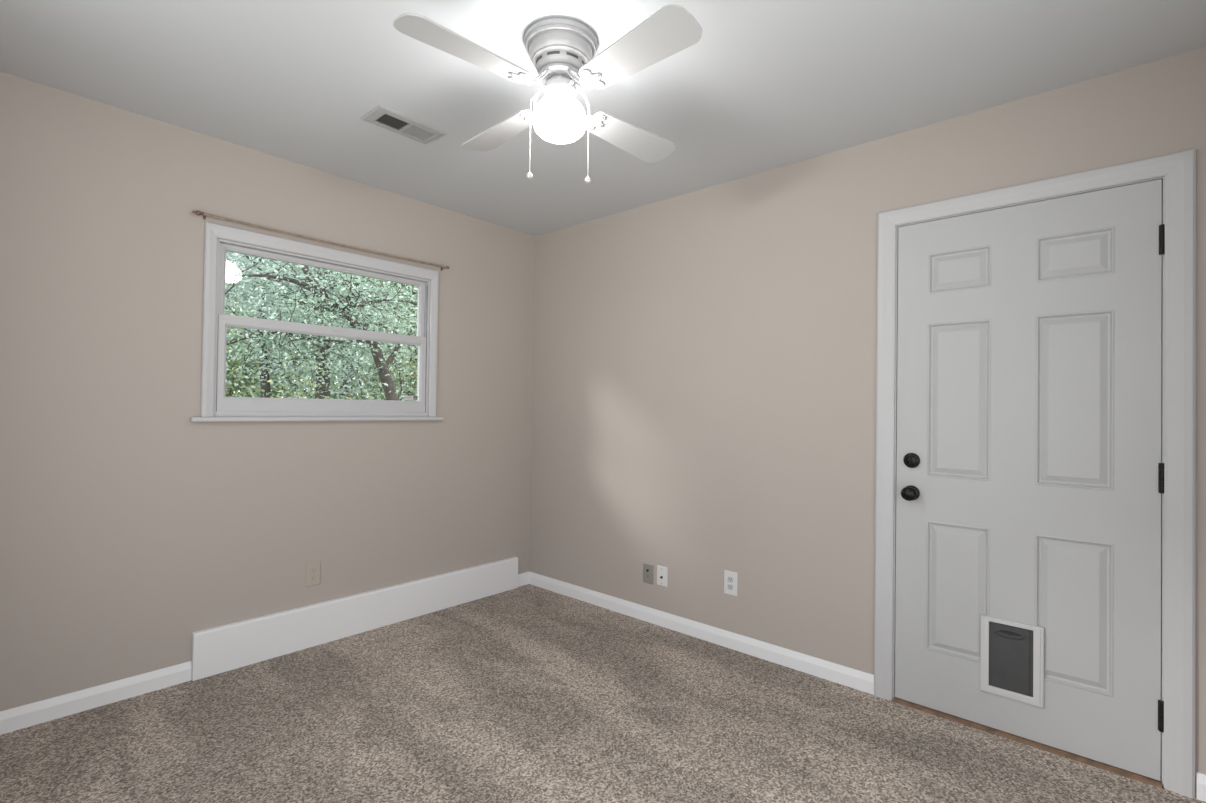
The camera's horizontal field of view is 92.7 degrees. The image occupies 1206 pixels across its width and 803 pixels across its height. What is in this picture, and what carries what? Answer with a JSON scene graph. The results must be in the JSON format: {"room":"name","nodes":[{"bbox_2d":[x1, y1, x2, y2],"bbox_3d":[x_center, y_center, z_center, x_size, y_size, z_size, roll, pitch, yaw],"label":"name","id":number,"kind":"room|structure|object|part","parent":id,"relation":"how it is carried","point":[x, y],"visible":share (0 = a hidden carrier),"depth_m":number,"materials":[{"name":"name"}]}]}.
{"room":"empty bedroom","nodes":[
{"label":"empty bedroom","id":0,"kind":"room"},
{"bbox_2d":[0,71,534,710],"bbox_3d":[-1.550,0.025,3.004,0.130,2.457,3.260,0,-1,42],"label":"wall","id":1,"kind":"structure","parent":0,"point":[131,527],"depth_m":2.54,"materials":[{"name":"beige paint"}]},
{"bbox_2d":[0,661,191,734],"bbox_3d":[-2.176,1.194,2.197,0.014,0.082,1.006,0,-1,42],"label":"baseboard","id":2,"kind":"structure","parent":1,"relation":"attached to","point":[35,713],"depth_m":2.32,"materials":[{"name":"white paint"}]},
{"bbox_2d":[306,561,320,586],"bbox_3d":[-1.493,0.890,2.968,0.008,0.118,0.070,0,-1,42],"label":"wall outlet","id":3,"kind":"object","parent":1,"relation":"attached to","point":[313,570],"visible":1,"depth_m":2.96,"materials":[{"name":"beige plastic"}]},
{"bbox_2d":[310,575,316,580],"bbox_3d":[-1.492,0.910,2.966,0.004,0.028,0.034,0,-1,42],"label":"receptacle","id":4,"kind":"object","parent":3,"relation":"attached to","point":[312,577],"depth_m":2.96,"materials":[{"name":"beige plastic"}]},
{"bbox_2d":[310,567,316,572],"bbox_3d":[-1.491,0.871,2.967,0.004,0.028,0.034,0,-1,42],"label":"receptacle","id":5,"kind":"object","parent":3,"relation":"attached to","point":[312,569],"depth_m":2.96,"materials":[{"name":"beige plastic"}]},
{"bbox_2d":[190,221,443,421],"bbox_3d":[-1.444,-0.351,3.081,0.148,0.907,1.278,0,-1,42],"label":"window","id":6,"kind":"structure","parent":1,"relation":"in","point":[214,406],"depth_m":2.93,"materials":[{"name":"white paint"}]},
{"bbox_3d":[-1.792,-0.372,2.620,0.020,0.885,0.049,0,-1,42],"label":"casing","id":7,"kind":"part","parent":6,"relation":"part of","materials":[{"name":"white paint"}]},
{"bbox_3d":[-1.409,0.092,3.038,0.036,0.022,1.278,0,-1,42],"label":"sill","id":8,"kind":"part","parent":6,"relation":"part of","materials":[{"name":"white paint"}]},
{"bbox_3d":[-1.433,-0.167,3.068,0.024,0.457,1.073,0,-1,42],"label":"sash","id":9,"kind":"part","parent":6,"relation":"part of","materials":[{"name":"white plastic"}]},
{"bbox_3d":[-1.448,-0.543,3.090,0.026,0.375,1.077,0,-1,42],"label":"sash","id":10,"kind":"part","parent":6,"relation":"part of","materials":[{"name":"white plastic"}]},
{"bbox_3d":[-1.403,-0.773,3.055,0.020,0.062,1.201,0,-1,42],"label":"head casing","id":11,"kind":"part","parent":6,"relation":"part of","materials":[{"name":"white paint"}]},
{"bbox_3d":[-1.025,-0.350,3.480,0.020,0.885,0.047,0,-1,42],"label":"casing","id":12,"kind":"part","parent":6,"relation":"part of","materials":[{"name":"white paint"}]},
{"bbox_2d":[192,210,448,270],"bbox_3d":[-1.392,-0.828,3.050,0.042,0.028,1.318,0,-1,42],"label":"curtain rod","id":13,"kind":"object","parent":1,"relation":"attached to","point":[197,212],"visible":1,"depth_m":2.91,"materials":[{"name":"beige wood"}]},
{"bbox_2d":[191,557,517,680],"bbox_3d":[-1.214,1.157,3.265,0.030,0.209,1.864,0,-1,42],"label":"baseboard heater","id":14,"kind":"object","parent":1,"relation":"attached to","point":[219,649],"visible":1,"depth_m":3.03,"materials":[{"name":"white paint"}]},
{"bbox_2d":[518,572,528,586],"bbox_3d":[-0.555,1.240,4.017,0.014,0.082,0.118,0,-1,42],"label":"baseboard","id":15,"kind":"structure","parent":1,"relation":"attached to","point":[523,578],"depth_m":4.01,"materials":[{"name":"white paint"}]},
{"bbox_2d":[0,0,1205,235],"bbox_3d":[-0.132,-1.259,1.773,3.880,0.120,3.260,0,-1,42],"label":"ceiling","id":16,"kind":"structure","parent":0,"point":[766,85],"depth_m":2.10,"materials":[{"name":"paint"}]},
{"bbox_2d":[361,104,445,144],"bbox_3d":[-0.863,-1.195,2.499,0.167,0.010,0.309,0,-1,42],"label":"ceiling vent","id":17,"kind":"object","parent":16,"relation":"in","point":[382,116],"visible":1,"depth_m":2.48,"materials":[{"name":"white metal"}]},
{"bbox_2d":[393,4,701,183],"bbox_3d":[-0.143,-0.962,1.914,0.847,0.472,0.839,1,-1,2],"label":"ceiling fan","id":18,"kind":"object","parent":16,"relation":"hanging from","point":[562,51],"visible":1,"depth_m":1.82,"materials":[{"name":"white metal"}]},
{"bbox_3d":[-0.396,-1.023,1.680,0.415,0.034,0.142,1,-1,-42],"label":"fan blade","id":19,"kind":"part","parent":18,"relation":"part of","materials":[{"name":"white laminate"}]},
{"bbox_3d":[-0.372,-1.010,2.164,0.416,0.034,0.150,0,-1,42],"label":"fan blade","id":20,"kind":"part","parent":18,"relation":"part of","materials":[{"name":"white laminate"}]},
{"bbox_3d":[-0.218,-0.898,1.902,0.047,0.280,0.004,1,-1,-5],"label":"pull chain","id":21,"kind":"part","parent":18,"relation":"part of","materials":[{"name":"metal"}]},
{"bbox_3d":[-0.143,-0.946,1.909,0.177,0.155,0.177,0,-1,42],"label":"glass globe","id":22,"kind":"part","parent":18,"relation":"part of"},
{"bbox_3d":[-0.140,-1.178,1.912,0.242,0.040,0.242,0,-1,42],"label":"ceiling plate","id":23,"kind":"part","parent":18,"relation":"part of","materials":[{"name":"white metal"}]},
{"bbox_3d":[-0.070,-0.893,1.914,0.047,0.286,0.003,1,-1,-5],"label":"pull chain","id":24,"kind":"part","parent":18,"relation":"part of","materials":[{"name":"metal"}]},
{"bbox_3d":[0.110,-0.981,2.141,0.148,0.034,0.416,0,-1,42],"label":"fan blade","id":25,"kind":"part","parent":18,"relation":"part of","materials":[{"name":"white laminate"}]},
{"bbox_3d":[0.088,-1.009,1.656,0.416,0.034,0.149,0,-1,42],"label":"fan blade","id":26,"kind":"part","parent":18,"relation":"part of","materials":[{"name":"white laminate"}]},
{"bbox_2d":[0,584,1205,802],"bbox_3d":[-0.169,1.317,1.740,3.880,0.120,3.260,0,-1,42],"label":"floor","id":27,"kind":"structure","parent":0,"point":[528,693],"depth_m":2.17,"materials":[{"name":"brown carpet"}]},
{"bbox_2d":[529,47,1205,796],"bbox_3d":[0.939,0.059,2.881,3.750,2.457,0.130,0,-1,42],"label":"wall","id":28,"kind":"structure","parent":0,"point":[704,377],"depth_m":2.92,"materials":[{"name":"beige paint"}]},
{"bbox_2d":[643,563,653,583],"bbox_3d":[0.261,1.008,3.365,0.074,0.110,0.016,0,-1,42],"label":"plate","id":29,"kind":"object","parent":28,"relation":"attached to","point":[648,570],"visible":1,"depth_m":3.36,"materials":[{"name":"grey plastic"}]},
{"bbox_2d":[657,565,667,586],"bbox_3d":[0.336,1.001,3.298,0.072,0.112,0.016,0,-1,42],"label":"cable plate","id":30,"kind":"object","parent":28,"relation":"attached to","point":[662,572],"visible":1,"depth_m":3.30,"materials":[{"name":"white plastic"}]},
{"bbox_2d":[529,571,873,694],"bbox_3d":[0.334,1.244,3.294,2.302,0.082,0.014,0,-1,42],"label":"baseboard","id":31,"kind":"structure","parent":28,"relation":"attached to","point":[840,674],"depth_m":3.03,"materials":[{"name":"white paint"}]},
{"bbox_2d":[724,570,737,595],"bbox_3d":[0.667,0.950,3.009,0.076,0.122,0.008,0,-1,42],"label":"wall outlet","id":32,"kind":"object","parent":28,"relation":"attached to","point":[730,578],"visible":1,"depth_m":3.00,"materials":[{"name":"white plastic"}]},
{"bbox_2d":[727,584,732,589],"bbox_3d":[0.665,0.970,3.007,0.034,0.028,0.004,0,-1,42],"label":"receptacle","id":33,"kind":"object","parent":32,"relation":"attached to","point":[729,586],"depth_m":3.01,"materials":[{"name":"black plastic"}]},
{"bbox_2d":[895,179,1164,780],"bbox_3d":[1.576,0.258,2.208,0.834,2.033,0.109,0,-1,42],"label":"door","id":34,"kind":"structure","parent":28,"relation":"in","point":[1030,469],"depth_m":2.17,"materials":[{"name":"white paint"}]},
{"bbox_3d":[1.287,0.388,2.420,0.063,0.060,0.044,0,-1,42],"label":"knob","id":35,"kind":"part","parent":34,"relation":"part of","materials":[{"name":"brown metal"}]},
{"bbox_3d":[1.566,0.992,2.207,0.199,0.296,0.016,0,-1,42],"label":"pet door frame","id":36,"kind":"part","parent":34,"relation":"part of","materials":[{"name":"white plastic"}]},
{"bbox_2d":[874,149,1195,797],"bbox_3d":[1.616,0.228,2.260,0.985,2.122,0.150,0,-1,42],"label":"door frame","id":37,"kind":"structure","parent":28,"relation":"attached to","point":[1177,171],"depth_m":1.93,"materials":[{"name":"white paint"}]},
{"bbox_3d":[1.232,0.226,2.516,0.073,2.122,0.020,0,-1,42],"label":"casing","id":38,"kind":"part","parent":37,"relation":"part of","materials":[{"name":"white paint"}]},
{"bbox_3d":[1.587,-0.800,2.225,0.985,0.069,0.020,0,-1,42],"label":"head casing","id":39,"kind":"part","parent":37,"relation":"part of","materials":[{"name":"white paint"}]},
{"bbox_3d":[1.913,0.228,1.909,0.073,2.122,0.020,0,-1,42],"label":"casing","id":40,"kind":"part","parent":37,"relation":"part of","materials":[{"name":"white paint"}]},
{"bbox_2d":[1196,772,1205,801],"bbox_3d":[2.053,1.248,1.761,0.331,0.082,0.014,0,-1,42],"label":"baseboard","id":41,"kind":"structure","parent":28,"relation":"attached to","point":[1200,778],"depth_m":1.86,"materials":[{"name":"white paint"}]},
{"label":"outside","id":42,"kind":"structure","parent":0,"visible":0},
{"bbox_3d":[-19.654,2.112,27.800,59.850,0.200,70.000,0,-1,42],"label":"ground","id":43,"kind":"structure","parent":42,"visible":0},
{"bbox_2d":[225,285,306,396],"bbox_3d":[-9.320,-0.129,10.636,7.561,6.085,5.917,1,-1,-25],"label":"shrub","id":44,"kind":"object","parent":43,"relation":"on","point":[236,361],"visible":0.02,"depth_m":11.23,"materials":[{"name":"green plant"}]},
{"bbox_2d":[226,338,313,398],"bbox_3d":[-10.998,-0.064,15.738,6.916,5.848,7.580,1,-1,-18],"label":"shrub","id":45,"kind":"object","parent":43,"relation":"on","point":[240,338],"visible":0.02,"depth_m":15.67,"materials":[{"name":"green plant"}]},
{"bbox_2d":[225,252,361,397],"bbox_3d":[-11.415,-5.112,17.788,10.388,14.346,7.788,1,-1,-39],"label":"tree","id":46,"kind":"object","parent":43,"relation":"on","point":[233,252],"visible":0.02,"depth_m":17.73,"materials":[{"name":"green plant"}]},
{"bbox_2d":[225,296,375,397],"bbox_3d":[-8.003,0.039,12.946,6.538,5.665,6.237,1,-1,-17],"label":"shrub","id":47,"kind":"object","parent":43,"relation":"on","point":[365,376],"visible":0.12,"depth_m":12.45,"materials":[{"name":"green plant"}]},
{"bbox_2d":[225,259,385,396],"bbox_3d":[-9.416,-2.922,12.880,7.625,9.878,7.897,1,-1,-36],"label":"tree","id":48,"kind":"object","parent":43,"relation":"on","point":[227,312],"visible":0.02,"depth_m":12.87,"materials":[{"name":"green plant"}]},
{"bbox_2d":[228,352,406,399],"bbox_3d":[-4.631,0.767,8.000,4.125,2.964,3.144,1,-1,-22],"label":"shrub","id":49,"kind":"object","parent":43,"relation":"on","point":[323,371],"visible":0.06,"depth_m":7.86,"materials":[{"name":"green plant"}]},
{"bbox_2d":[225,251,413,398],"bbox_3d":[-5.724,-1.518,9.616,4.828,7.102,4.690,1,-1,-2],"label":"tree","id":50,"kind":"object","parent":43,"relation":"on","point":[266,387],"visible":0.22,"depth_m":9.44,"materials":[{"name":"green plant"}]},
{"bbox_2d":[224,253,417,400],"bbox_3d":[-3.275,-0.826,7.842,4.864,5.766,4.357,1,-1,-18],"label":"tree","id":51,"kind":"object","parent":43,"relation":"on","point":[344,308],"visible":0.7,"depth_m":7.54,"materials":[{"name":"green plant"}]},
{"bbox_2d":[225,336,416,400],"bbox_3d":[-3.982,0.614,9.156,3.698,3.649,4.028,1,-1,-10],"label":"shrub","id":52,"kind":"object","parent":43,"relation":"on","point":[360,387],"visible":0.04,"depth_m":8.63,"materials":[{"name":"green plant"}]},
{"bbox_2d":[226,309,416,400],"bbox_3d":[-5.076,0.275,13.756,7.883,5.671,7.122,1,-1,-34],"label":"shrub","id":53,"kind":"object","parent":43,"relation":"on","point":[394,375],"visible":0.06,"depth_m":13.06,"materials":[{"name":"green plant"}]},
{"bbox_2d":[225,259,417,398],"bbox_3d":[-4.490,-1.717,9.340,5.248,7.517,4.420,2,-1,-44],"label":"tree","id":54,"kind":"object","parent":43,"relation":"on","point":[326,378],"visible":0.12,"depth_m":9.11,"materials":[{"name":"green plant"}]},
{"bbox_2d":[227,261,417,398],"bbox_3d":[-5.622,-3.159,13.074,8.381,10.464,6.735,1,-1,-28],"label":"tree","id":55,"kind":"object","parent":43,"relation":"on","point":[346,382],"visible":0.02,"depth_m":13.51,"materials":[{"name":"green plant"}]},
{"bbox_2d":[233,349,413,397],"bbox_3d":[-8.508,0.051,18.371,6.990,5.785,6.776,1,-1,-4],"label":"shrub","id":56,"kind":"object","parent":43,"relation":"on","point":[284,349],"visible":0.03,"depth_m":17.22,"materials":[{"name":"green plant"}]},
{"bbox_2d":[269,259,408,397],"bbox_3d":[-9.963,-4.421,21.818,8.967,13.110,10.015,1,-1,-38],"label":"tree","id":57,"kind":"object","parent":43,"relation":"on","point":[269,259],"visible":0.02,"depth_m":21.47,"materials":[{"name":"green plant"}]},
{"bbox_2d":[272,268,417,399],"bbox_3d":[-5.415,-3.295,16.534,8.232,10.851,7.681,1,-1,-10],"label":"tree","id":58,"kind":"object","parent":43,"relation":"on","point":[311,268],"visible":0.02,"depth_m":16.94,"materials":[{"name":"green plant"}]},
{"bbox_2d":[281,309,417,400],"bbox_3d":[-4.782,-0.216,15.292,8.079,6.698,6.642,1,-1,-31],"label":"shrub","id":59,"kind":"object","parent":43,"relation":"on","point":[410,360],"visible":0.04,"depth_m":14.25,"materials":[{"name":"green plant"}]},
{"bbox_2d":[296,304,416,400],"bbox_3d":[-3.951,0.331,10.968,4.740,4.288,5.155,1,-1,-5],"label":"shrub","id":60,"kind":"object","parent":43,"relation":"on","point":[398,374],"visible":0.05,"depth_m":9.95,"materials":[{"name":"green plant"}]},
{"bbox_2d":[347,277,417,354],"bbox_3d":[-3.828,-2.607,12.907,5.411,9.406,5.625,0,-1,37],"label":"tree","id":61,"kind":"object","parent":43,"relation":"on","point":[401,284],"visible":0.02,"depth_m":12.11,"materials":[{"name":"green plant"}]}
]}

